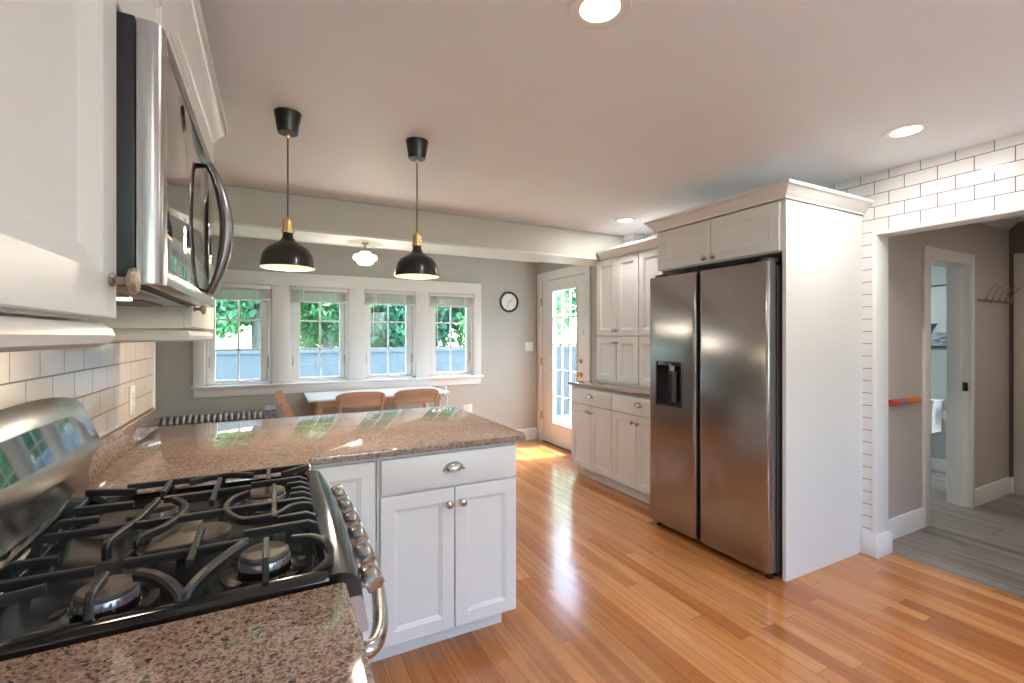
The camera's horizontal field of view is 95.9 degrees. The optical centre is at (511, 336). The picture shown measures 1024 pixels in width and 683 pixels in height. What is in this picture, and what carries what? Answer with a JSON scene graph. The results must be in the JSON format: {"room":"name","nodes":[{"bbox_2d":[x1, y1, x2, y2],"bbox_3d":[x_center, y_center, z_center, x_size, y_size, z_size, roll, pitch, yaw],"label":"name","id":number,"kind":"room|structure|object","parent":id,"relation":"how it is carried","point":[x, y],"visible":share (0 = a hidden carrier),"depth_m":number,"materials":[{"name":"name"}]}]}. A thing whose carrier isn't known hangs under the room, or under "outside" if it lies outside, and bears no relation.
{"room":"kitchen","nodes":[
{"label":"kitchen","id":0,"kind":"room"},
{"bbox_2d":[155,235,537,429],"bbox_3d":[-2.066,0.175,5.023,5.544,2.385,0.160,0,0,-27],"label":"wall","id":1,"kind":"structure","parent":0,"point":[506,395],"depth_m":5.70,"materials":[{"name":"beige paint"}]},
{"bbox_2d":[205,283,271,385],"bbox_3d":[-2.735,-0.021,4.640,0.574,1.009,0.146,0,0,-27],"label":"window","id":2,"kind":"structure","parent":1,"relation":"in","point":[210,345],"depth_m":4.65,"materials":[{"name":"white paint"}]},
{"bbox_2d":[214,283,270,300],"bbox_3d":[-2.715,-0.440,4.601,0.566,0.160,0.058,0,0,-27],"label":"window blind","id":3,"kind":"object","parent":2,"relation":"attached to","point":[262,293],"visible":0.65,"depth_m":4.60,"materials":[{"name":"white fabric"}]},
{"bbox_2d":[289,286,347,382],"bbox_3d":[-2.079,-0.021,4.979,0.579,1.009,0.146,0,0,-27],"label":"window","id":4,"kind":"structure","parent":1,"relation":"in","point":[294,307],"depth_m":4.94,"materials":[{"name":"white paint"}]},
{"bbox_2d":[290,286,347,303],"bbox_3d":[-2.057,-0.246,4.936,0.571,0.548,0.068,0,0,-27],"label":"window blind","id":5,"kind":"object","parent":4,"relation":"attached to","point":[311,293],"visible":1,"depth_m":4.92,"materials":[{"name":"white fabric"}]},
{"bbox_2d":[193,269,480,397],"bbox_3d":[-1.717,-0.035,5.101,2.992,1.249,0.022,0,0,-27],"label":"trim","id":6,"kind":"structure","parent":1,"relation":"attached to","point":[280,282],"depth_m":5.07,"materials":[{"name":"white paint"}]},
{"bbox_2d":[190,375,483,389],"bbox_3d":[-1.714,0.493,5.096,3.032,0.025,0.075,0,0,-27],"label":"trim","id":7,"kind":"structure","parent":1,"relation":"attached to","point":[464,376],"depth_m":4.94,"materials":[{"name":"white paint"}]},
{"bbox_2d":[364,289,414,379],"bbox_3d":[-1.413,-0.021,5.324,0.584,1.009,0.146,0,0,-27],"label":"window","id":8,"kind":"structure","parent":1,"relation":"in","point":[409,322],"depth_m":5.32,"materials":[{"name":"white paint"}]},
{"bbox_2d":[364,290,414,338],"bbox_3d":[-1.391,-0.246,5.280,0.576,0.548,0.068,0,0,-27],"label":"window blind","id":9,"kind":"object","parent":8,"relation":"attached to","point":[387,295],"visible":0.99,"depth_m":5.25,"materials":[{"name":"white fabric"}]},
{"bbox_2d":[429,292,472,376],"bbox_3d":[-0.758,-0.021,5.663,0.578,1.009,0.146,0,0,-27],"label":"window","id":10,"kind":"structure","parent":1,"relation":"in","point":[468,322],"depth_m":5.67,"materials":[{"name":"white paint"}]},
{"bbox_2d":[429,293,473,338],"bbox_3d":[-0.735,-0.246,5.619,0.570,0.548,0.068,0,0,-27],"label":"window blind","id":11,"kind":"object","parent":10,"relation":"attached to","point":[434,296],"visible":0.99,"depth_m":5.59,"materials":[{"name":"white fabric"}]},
{"bbox_2d":[463,404,471,412],"bbox_3d":[-0.546,0.898,5.714,0.115,0.115,0.008,0,0,-27],"label":"power outlet","id":12,"kind":"object","parent":1,"relation":"attached to","point":[468,407],"visible":0.8,"depth_m":5.71,"materials":[{"name":"white plastic"}]},
{"bbox_2d":[500,292,518,311],"bbox_3d":[-0.034,-0.446,5.971,0.270,0.270,0.022,0,0,-27],"label":"wall clock","id":13,"kind":"object","parent":1,"relation":"attached to","point":[509,302],"visible":1,"depth_m":5.97,"materials":[{"name":"black plastic"}]},
{"bbox_2d":[516,427,536,440],"bbox_3d":[-2.080,1.290,4.917,5.422,0.155,0.016,0,0,-27],"label":"baseboard","id":14,"kind":"structure","parent":1,"relation":"attached to","point":[531,433],"depth_m":6.11,"materials":[{"name":"white paint"}]},
{"bbox_2d":[525,342,532,350],"bbox_3d":[0.228,0.133,6.112,0.115,0.118,0.014,0,0,-27],"label":"light switch","id":15,"kind":"object","parent":1,"relation":"attached to","point":[528,345],"visible":1,"depth_m":6.11,"materials":[{"name":"white plastic"}]},
{"bbox_2d":[353,243,376,264],"bbox_3d":[-1.186,-0.664,3.732,0.190,0.177,0.190,0,0,-27],"label":"light","id":16,"kind":"object","parent":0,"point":[364,257],"visible":1,"depth_m":3.68,"materials":[{"name":"white glass"}]},
{"bbox_2d":[214,186,622,257],"bbox_3d":[-1.382,-0.888,3.591,5.444,0.238,0.370,0,0,-27],"label":"ceiling beam","id":17,"kind":"structure","parent":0,"point":[254,207],"depth_m":3.64,"materials":[{"name":"white paint"}]},
{"bbox_2d":[214,221,601,266],"bbox_3d":[-1.382,-0.761,3.591,5.444,0.016,0.378,0,0,-27],"label":"trim","id":18,"kind":"structure","parent":17,"relation":"attached to","point":[240,229],"depth_m":3.78,"materials":[{"name":"white paint"}]},
{"bbox_2d":[538,236,622,379],"bbox_3d":[0.776,0.175,5.519,0.160,2.385,1.811,0,0,-27],"label":"wall","id":19,"kind":"structure","parent":0,"point":[543,267],"depth_m":5.12,"materials":[{"name":"beige paint"}]},
{"bbox_2d":[537,265,590,451],"bbox_3d":[0.646,0.271,5.669,0.233,2.195,1.147,0,0,-27],"label":"door","id":20,"kind":"structure","parent":19,"relation":"in","point":[578,277],"depth_m":5.83,"materials":[{"name":"white paint"}]},
{"bbox_2d":[200,0,1023,262],"bbox_3d":[1.038,-1.042,2.130,8.400,0.110,8.031,0,0,-27],"label":"ceiling","id":21,"kind":"structure","parent":0,"point":[526,113],"depth_m":1.97,"materials":[{"name":"paint"}]},
{"bbox_2d":[259,107,314,271],"bbox_3d":[-1.022,-0.664,2.106,0.230,0.704,0.230,0,0,-27],"label":"pendant lamp","id":22,"kind":"object","parent":21,"relation":"hanging from","point":[285,254],"visible":1,"depth_m":2.07,"materials":[{"name":"black metal"}]},
{"bbox_2d":[281,217,293,233],"bbox_3d":[-1.022,-0.507,2.106,0.052,0.074,0.052,0,0,-27],"label":"socket","id":23,"kind":"object","parent":22,"relation":"attached to","point":[287,228],"depth_m":2.09,"materials":[{"name":"gold metal"}]},
{"bbox_2d":[394,137,438,278],"bbox_3d":[-0.495,-0.664,2.410,0.230,0.704,0.230,0,0,-27],"label":"pendant lamp","id":24,"kind":"object","parent":21,"relation":"hanging from","point":[415,265],"visible":1,"depth_m":2.37,"materials":[{"name":"black metal"}]},
{"bbox_2d":[412,232,421,246],"bbox_3d":[-0.495,-0.507,2.410,0.052,0.074,0.052,0,0,-27],"label":"socket","id":25,"kind":"object","parent":24,"relation":"attached to","point":[416,237],"depth_m":2.39,"materials":[{"name":"gold metal"}]},
{"bbox_2d":[569,0,631,29],"bbox_3d":[0.273,-1.014,1.432,0.192,0.006,0.192,0,0,-27],"label":"recessed light","id":26,"kind":"object","parent":21,"relation":"in","point":[593,14],"visible":1,"depth_m":1.45,"materials":[{"name":"white paint"}]},
{"bbox_2d":[580,0,619,21],"bbox_3d":[0.273,-1.014,1.432,0.122,0.001,0.122,0,0,-27],"label":"diffuser","id":27,"kind":"object","parent":26,"relation":"attached to","point":[590,10],"depth_m":1.43,"materials":[{"name":"white plastic"}]},
{"bbox_2d":[614,218,635,222],"bbox_3d":[0.990,-1.014,4.050,0.192,0.006,0.192,0,0,-27],"label":"recessed light","id":28,"kind":"object","parent":21,"relation":"in","point":[620,220],"visible":1,"depth_m":4.04,"materials":[{"name":"white paint"}]},
{"bbox_2d":[618,219,631,221],"bbox_3d":[0.990,-1.014,4.050,0.122,0.001,0.122,0,0,-27],"label":"diffuser","id":29,"kind":"object","parent":28,"relation":"attached to","point":[623,220],"depth_m":4.04,"materials":[{"name":"white plastic"}]},
{"bbox_2d":[881,122,931,139],"bbox_3d":[1.950,-1.014,2.287,0.192,0.006,0.192,0,0,-27],"label":"recessed light","id":30,"kind":"object","parent":21,"relation":"in","point":[912,129],"visible":1,"depth_m":2.28,"materials":[{"name":"white paint"}]},
{"bbox_2d":[890,126,921,136],"bbox_3d":[1.950,-1.014,2.287,0.122,0.001,0.122,0,0,-27],"label":"diffuser","id":31,"kind":"object","parent":30,"relation":"attached to","point":[905,131],"depth_m":2.29,"materials":[{"name":"white plastic"}]},
{"bbox_2d":[623,233,646,243],"bbox_3d":[1.328,0.175,4.700,0.389,2.385,0.150,0,0,-27],"label":"pier","id":32,"kind":"object","parent":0,"point":[632,237],"visible":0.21,"depth_m":4.59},
{"bbox_2d":[370,439,1023,682],"bbox_3d":[1.033,1.398,2.139,8.400,0.060,8.051,0,0,-27],"label":"floor","id":33,"kind":"structure","parent":0,"point":[606,592],"depth_m":2.33,"materials":[{"name":"brown wood"}]},
{"bbox_2d":[0,397,387,661],"bbox_3d":[-0.712,0.744,1.111,0.766,1.209,0.765,0,0,-27],"label":"gas range","id":34,"kind":"object","parent":33,"relation":"on","point":[110,562],"visible":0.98,"depth_m":0.95,"materials":[{"name":"grey metal"}]},
{"bbox_2d":[45,574,160,628],"bbox_3d":[-0.719,0.461,0.819,0.154,0.039,0.154,0,0,-27],"label":"burner","id":35,"kind":"object","parent":34,"relation":"on","point":[120,594],"depth_m":0.81,"materials":[{"name":"silver metal"}]},
{"bbox_2d":[0,473,329,661],"bbox_3d":[-0.762,0.472,1.086,0.593,0.043,0.765,0,0,-27],"label":"cooktop","id":36,"kind":"object","parent":34,"relation":"in","point":[57,619],"depth_m":0.91,"materials":[{"name":"black metal"}]},
{"bbox_2d":[144,500,189,527],"bbox_3d":[-0.926,0.461,1.220,0.126,0.039,0.126,0,0,-27],"label":"burner","id":37,"kind":"object","parent":34,"relation":"on","point":[167,508],"depth_m":1.20,"materials":[{"name":"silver metal"}]},
{"bbox_2d":[231,485,289,514],"bbox_3d":[-0.709,0.461,1.331,0.175,0.039,0.175,0,0,-27],"label":"burner","id":38,"kind":"object","parent":34,"relation":"on","point":[260,494],"depth_m":1.30,"materials":[{"name":"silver metal"}]},
{"bbox_2d":[219,541,306,588],"bbox_3d":[-0.511,0.461,0.956,0.161,0.039,0.161,0,0,-27],"label":"burner","id":39,"kind":"object","parent":34,"relation":"on","point":[285,560],"depth_m":0.93,"materials":[{"name":"silver metal"}]},
{"bbox_2d":[159,410,264,426],"bbox_3d":[-3.075,1.048,4.261,1.472,0.639,0.218,0,0,-27],"label":"radiator","id":40,"kind":"object","parent":33,"relation":"on","point":[191,419],"visible":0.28,"depth_m":4.33,"materials":[{"name":"silver metal"}]},
{"bbox_2d":[264,390,294,418],"bbox_3d":[-1.849,0.920,4.028,0.545,0.896,0.339,0,0,-27],"label":"dining chair","id":41,"kind":"object","parent":33,"relation":"on","point":[271,412],"visible":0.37,"depth_m":3.82,"materials":[{"name":"brown wood"}]},
{"bbox_2d":[264,405,278,418],"bbox_3d":[-2.036,0.685,3.933,0.125,0.165,0.273,0,0,-27],"label":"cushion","id":42,"kind":"object","parent":41,"relation":"on","point":[271,412],"depth_m":3.82,"materials":[{"name":"grey fabric"}]},
{"bbox_2d":[311,458,375,663],"bbox_3d":[-1.082,0.927,1.981,0.838,0.882,1.105,0,0,-27],"label":"base cabinet","id":43,"kind":"object","parent":33,"relation":"on","point":[357,478],"visible":0.18,"depth_m":1.82,"materials":[{"name":"white paint"}]},
{"bbox_2d":[335,391,384,413],"bbox_3d":[-1.454,0.934,4.368,0.436,0.871,0.455,0,0,-27],"label":"dining chair","id":44,"kind":"object","parent":33,"relation":"on","point":[364,399],"visible":0.45,"depth_m":4.17,"materials":[{"name":"brown wood"}]},
{"bbox_2d":[304,386,450,415],"bbox_3d":[-1.404,0.977,4.827,1.370,0.787,0.666,0,0,-27],"label":"dining table","id":45,"kind":"object","parent":33,"relation":"on","point":[320,400],"visible":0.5,"depth_m":4.71,"materials":[{"name":"white laminate"}]},
{"bbox_2d":[394,388,438,408],"bbox_3d":[-0.992,0.934,4.607,0.436,0.871,0.455,0,0,-27],"label":"dining chair","id":46,"kind":"object","parent":33,"relation":"on","point":[422,395],"visible":0.45,"depth_m":4.40,"materials":[{"name":"brown wood"}]},
{"bbox_2d":[439,386,447,405],"bbox_3d":[-0.900,0.966,5.163,0.341,0.805,0.322,0,0,-27],"label":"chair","id":47,"kind":"object","parent":33,"relation":"on","point":[440,387],"visible":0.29,"depth_m":5.16,"materials":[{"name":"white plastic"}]},
{"bbox_2d":[372,442,515,661],"bbox_3d":[-0.470,0.927,2.399,0.630,0.882,0.984,0,0,-27],"label":"base cabinet","id":48,"kind":"object","parent":33,"relation":"on","point":[446,519],"visible":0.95,"depth_m":1.98,"materials":[{"name":"white paint"}]},
{"bbox_2d":[82,406,525,500],"bbox_3d":[-0.825,0.419,2.156,1.588,0.130,1.182,0,0,-27],"label":"countertop","id":49,"kind":"structure","parent":48,"relation":"on","point":[139,451],"depth_m":1.98,"materials":[{"name":"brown stone"}]},
{"bbox_2d":[571,386,649,503],"bbox_3d":[1.084,0.927,4.153,0.509,0.882,1.297,0,0,-27],"label":"base cabinet","id":50,"kind":"object","parent":33,"relation":"on","point":[610,431],"visible":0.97,"depth_m":4.08,"materials":[{"name":"white paint"}]},
{"bbox_2d":[568,380,649,397],"bbox_3d":[1.092,0.469,4.170,0.515,0.030,1.319,0,0,-27],"label":"countertop","id":51,"kind":"structure","parent":50,"relation":"on","point":[594,384],"depth_m":4.11,"materials":[{"name":"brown stone"}]},
{"bbox_2d":[596,235,660,388],"bbox_3d":[1.208,-0.188,4.133,0.343,1.282,1.147,0,0,-27],"label":"wall cabinet","id":52,"kind":"object","parent":51,"relation":"on","point":[625,272],"visible":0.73,"depth_m":4.21,"materials":[{"name":"white paint"}]},
{"bbox_2d":[650,257,781,578],"bbox_3d":[1.583,0.462,3.168,0.843,1.812,0.917,0,0,-27],"label":"refrigerator","id":53,"kind":"object","parent":33,"relation":"on","point":[716,334],"visible":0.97,"depth_m":2.85,"materials":[{"name":"grey metal"}]},
{"bbox_2d":[700,261,781,573],"bbox_3d":[1.591,0.458,3.157,0.839,1.760,0.891,0,0,-27],"label":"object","id":54,"kind":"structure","parent":53,"relation":"in","point":[741,305],"depth_m":2.71,"materials":[{"name":"silver metal"}]},
{"bbox_2d":[644,178,873,581],"bbox_3d":[1.621,0.260,3.161,0.864,2.216,1.089,0,0,-27],"label":"surround","id":55,"kind":"object","parent":33,"relation":"on","point":[814,232],"visible":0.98,"depth_m":2.74,"materials":[{"name":"white paint"}]},
{"bbox_2d":[931,398,943,432],"bbox_3d":[3.877,0.994,4.670,0.698,0.748,0.515,0,0,-27],"label":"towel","id":56,"kind":"object","parent":33,"relation":"on","point":[936,403],"visible":0.1,"depth_m":4.56,"materials":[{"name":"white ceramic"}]},
{"bbox_3d":[-0.154,0.927,-0.133,0.654,0.882,1.885,0,0,-27],"label":"base cabinet","id":57,"kind":"object","parent":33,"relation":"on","visible":0},
{"bbox_2d":[0,583,374,682],"bbox_3d":[-0.163,0.419,-0.138,0.656,0.130,1.905,0,0,-27],"label":"countertop","id":58,"kind":"structure","parent":57,"relation":"on","point":[314,635],"depth_m":0.66,"materials":[{"name":"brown stone"}]},
{"bbox_2d":[647,133,1023,532],"bbox_3d":[2.753,0.175,1.924,0.008,2.385,6.090,0,0,-27],"label":"tiled wall","id":59,"kind":"structure","parent":0,"point":[989,176],"depth_m":2.66,"materials":[{"name":"white tile"}]},
{"bbox_2d":[931,265,946,459],"bbox_3d":[4.154,0.188,5.030,0.100,2.360,1.680,0,0,-27],"label":"wall","id":60,"kind":"structure","parent":0,"point":[938,274],"depth_m":4.64,"materials":[{"name":"grey paint"}]},
{"bbox_2d":[931,284,946,347],"bbox_3d":[4.200,-0.203,4.806,0.021,0.627,0.560,0,0,-27],"label":"framed picture","id":61,"kind":"object","parent":60,"relation":"attached to","point":[938,292],"visible":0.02,"depth_m":4.64,"materials":[{"name":"grey"}]},
{"bbox_2d":[931,457,946,473],"bbox_3d":[4.120,1.298,4.968,0.016,0.140,1.560,0,0,-27],"label":"baseboard","id":62,"kind":"structure","parent":60,"relation":"attached to","point":[937,465],"depth_m":4.63,"materials":[{"name":"white paint"}]},
{"bbox_2d":[941,410,946,420],"bbox_3d":[4.285,0.773,4.513,0.138,0.115,0.116,0,0,-27],"label":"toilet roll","id":63,"kind":"object","parent":60,"relation":"attached to","point":[944,413],"visible":0.23,"depth_m":4.52,"materials":[{"name":"white paper"}]},
{"bbox_2d":[888,223,1008,518],"bbox_3d":[3.323,0.168,3.587,2.282,2.400,0.120,0,0,-27],"label":"wall","id":64,"kind":"structure","parent":0,"point":[989,244],"depth_m":3.43,"materials":[{"name":"beige paint"}]},
{"bbox_2d":[861,507,924,558],"bbox_3d":[2.599,1.299,3.084,0.849,0.138,0.110,0,0,-27],"label":"baseboard","id":65,"kind":"structure","parent":64,"relation":"attached to","point":[909,522],"depth_m":3.09,"materials":[{"name":"white paint"}]},
{"bbox_2d":[888,397,921,405],"bbox_3d":[2.697,0.443,3.167,0.421,0.044,0.044,0,0,-27],"label":"baton","id":66,"kind":"object","parent":64,"relation":"attached to","point":[910,400],"visible":0.98,"depth_m":3.13,"materials":[{"name":"red"}]},
{"bbox_2d":[922,246,974,526],"bbox_3d":[3.292,0.358,3.571,0.830,2.020,0.160,0,0,-27],"label":"door frame","id":67,"kind":"structure","parent":64,"relation":"in","point":[960,266],"depth_m":3.69,"materials":[{"name":"white paint"}]},
{"bbox_2d":[975,477,1010,506],"bbox_3d":[4.030,1.299,3.876,0.760,0.138,0.016,0,0,-27],"label":"baseboard","id":68,"kind":"structure","parent":64,"relation":"attached to","point":[989,492],"depth_m":3.86,"materials":[{"name":"white paint"}]},
{"bbox_2d":[980,219,1016,229],"bbox_3d":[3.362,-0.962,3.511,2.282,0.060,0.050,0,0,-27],"label":"ceiling","id":69,"kind":"structure","parent":64,"relation":"attached to","point":[1006,224],"depth_m":3.93,"materials":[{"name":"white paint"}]},
{"bbox_2d":[978,284,1020,303],"bbox_3d":[4.080,-0.349,3.855,0.610,0.143,0.098,0,0,-27],"label":"coat hook rack","id":70,"kind":"object","parent":64,"relation":"attached to","point":[1004,301],"visible":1,"depth_m":3.86,"materials":[{"name":"grey metal"}]},
{"bbox_2d":[1009,221,1023,477],"bbox_3d":[4.849,0.168,3.251,0.120,2.400,2.120,0,0,-27],"label":"wall","id":71,"kind":"structure","parent":0,"point":[1016,233],"depth_m":4.04,"materials":[{"name":"grey paint"}]},
{"bbox_2d":[1011,477,1013,493],"bbox_3d":[4.367,1.298,4.032,0.017,0.140,0.017,0,0,-27],"label":"baseboard","id":72,"kind":"structure","parent":71,"relation":"attached to","point":[1012,478],"depth_m":4.03,"materials":[{"name":"white paint"}]},
{"bbox_2d":[1014,253,1023,495],"bbox_3d":[4.596,0.326,3.578,0.028,2.085,0.995,0,0,-27],"label":"door","id":73,"kind":"structure","parent":71,"relation":"in","point":[1018,258],"depth_m":3.98,"materials":[{"name":"beige paint"}]},
{"bbox_3d":[-0.600,0.176,-0.150,0.130,2.385,5.485,0,0,-27],"label":"wall","id":74,"kind":"structure","parent":0,"visible":0},
{"bbox_2d":[0,342,152,438],"bbox_3d":[-0.901,0.151,0.582,0.008,0.406,3.862,0,0,-27],"label":"tiled wall","id":75,"kind":"structure","parent":74,"relation":"attached to","point":[101,377],"depth_m":1.52,"materials":[{"name":"white tile"}]},
{"bbox_2d":[0,0,227,352],"bbox_3d":[-0.751,-0.441,0.690,0.353,0.914,2.796,0,0,-27],"label":"upper cabinet","id":76,"kind":"object","parent":75,"relation":"attached to","point":[58,57],"visible":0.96,"depth_m":0.57,"materials":[{"name":"white paint"}]},
{"bbox_2d":[116,11,233,307],"bbox_3d":[-0.885,-0.301,1.030,0.429,0.442,0.748,0,0,-27],"label":"microwave oven","id":77,"kind":"object","parent":76,"relation":"in","point":[167,179],"visible":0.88,"depth_m":0.78,"materials":[{"name":"silver metal"}]},
{"bbox_2d":[129,385,135,415],"bbox_3d":[-1.595,0.268,1.944,0.008,0.122,0.078,0,0,-27],"label":"outlet","id":78,"kind":"object","parent":75,"relation":"attached to","point":[132,389],"visible":1,"depth_m":1.93,"materials":[{"name":"white plastic"}]},
{"bbox_2d":[74,80,213,341],"bbox_3d":[-1.234,-0.389,1.609,0.341,0.810,0.622,0,0,-27],"label":"upper cabinet","id":79,"kind":"object","parent":75,"relation":"attached to","point":[131,323],"visible":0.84,"depth_m":1.38,"materials":[{"name":"white paint"}]},
{"bbox_2d":[152,342,154,408],"bbox_3d":[-1.792,0.211,2.309,0.012,0.486,0.025,0,0,-27],"label":"trim","id":80,"kind":"structure","parent":74,"relation":"attached to","point":[153,342],"depth_m":2.30,"materials":[{"name":"white paint"}]},
{"bbox_2d":[116,0,191,104],"bbox_3d":[-0.923,-0.662,1.010,0.341,0.264,0.758,0,0,-27],"label":"upper cabinet","id":81,"kind":"object","parent":74,"relation":"attached to","point":[157,11],"visible":0.02,"depth_m":1.05,"materials":[{"name":"white paint"}]},
{"bbox_3d":[2.809,0.176,1.959,0.125,2.385,6.100,0,0,-27],"label":"wall","id":82,"kind":"structure","parent":0,"visible":0},
{"bbox_2d":[872,205,1023,534],"bbox_3d":[2.553,0.357,2.450,0.149,2.021,1.055,0,0,-27],"label":"trim","id":83,"kind":"structure","parent":82,"relation":"attached to","point":[879,238],"depth_m":2.88,"materials":[{"name":"white paint"}]},
{"label":"outside","id":84,"kind":"structure","parent":0,"visible":0},
{"bbox_2d":[556,414,567,423],"bbox_3d":[-0.152,1.868,11.179,70.000,0.100,100.000,0,0,-27],"label":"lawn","id":85,"kind":"structure","parent":84,"point":[558,417],"depth_m":10.18,"materials":[{"name":"white"}]},
{"bbox_2d":[216,291,254,339],"bbox_3d":[-7.824,-0.571,9.373,3.378,4.800,4.540,0,0,42],"label":"tree","id":86,"kind":"object","parent":85,"relation":"on","point":[222,329],"visible":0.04,"depth_m":9.62,"materials":[{"name":"green plant"}]},
{"bbox_2d":[216,290,378,348],"bbox_3d":[-5.662,-1.355,10.184,7.227,6.378,4.298,0,0,-44],"label":"tree","id":87,"kind":"object","parent":85,"relation":"on","point":[308,311],"visible":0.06,"depth_m":11.01,"materials":[{"name":"green plant"}]},
{"bbox_2d":[305,324,315,347],"bbox_3d":[-7.645,-1.920,17.436,5.711,7.503,4.570,0,0,-27],"label":"tree","id":88,"kind":"object","parent":85,"relation":"on","point":[307,345],"visible":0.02,"depth_m":17.25,"materials":[{"name":"green plant"}]},
{"bbox_2d":[321,300,392,347],"bbox_3d":[-4.726,-0.906,12.123,3.642,5.465,3.278,0,0,-27],"label":"tree","id":89,"kind":"object","parent":85,"relation":"on","point":[327,343],"visible":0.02,"depth_m":11.85,"materials":[{"name":"green plant"}]},
{"bbox_2d":[216,344,575,414],"bbox_3d":[-2.841,0.993,8.711,15.045,1.650,0.145,0,0,-27],"label":"fence","id":90,"kind":"object","parent":85,"relation":"on","point":[226,361],"visible":0.09,"depth_m":8.47,"materials":[{"name":"grey wood"}]},
{"bbox_2d":[335,297,464,346],"bbox_3d":[-2.474,-1.245,13.273,4.187,6.150,4.392,0,0,19],"label":"tree","id":91,"kind":"object","parent":85,"relation":"on","point":[396,312],"visible":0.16,"depth_m":11.69,"materials":[{"name":"green plant"}]},
{"bbox_2d":[449,290,575,346],"bbox_3d":[-0.134,-1.168,14.131,3.808,5.996,4.684,0,0,41],"label":"tree","id":92,"kind":"object","parent":85,"relation":"on","point":[460,317],"visible":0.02,"depth_m":13.47,"materials":[{"name":"green plant"}]},
{"bbox_2d":[556,289,575,327],"bbox_3d":[0.707,-1.884,19.554,5.349,7.431,4.651,0,0,-27],"label":"tree","id":93,"kind":"object","parent":85,"relation":"on","point":[572,295],"visible":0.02,"depth_m":19.20,"materials":[{"name":"green plant"}]},
{"bbox_2d":[563,289,575,322],"bbox_3d":[5.992,-1.560,16.920,9.206,6.783,5.200,0,0,-14],"label":"tree","id":94,"kind":"object","parent":85,"relation":"on","point":[573,300],"visible":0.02,"depth_m":16.62,"materials":[{"name":"green plant"}]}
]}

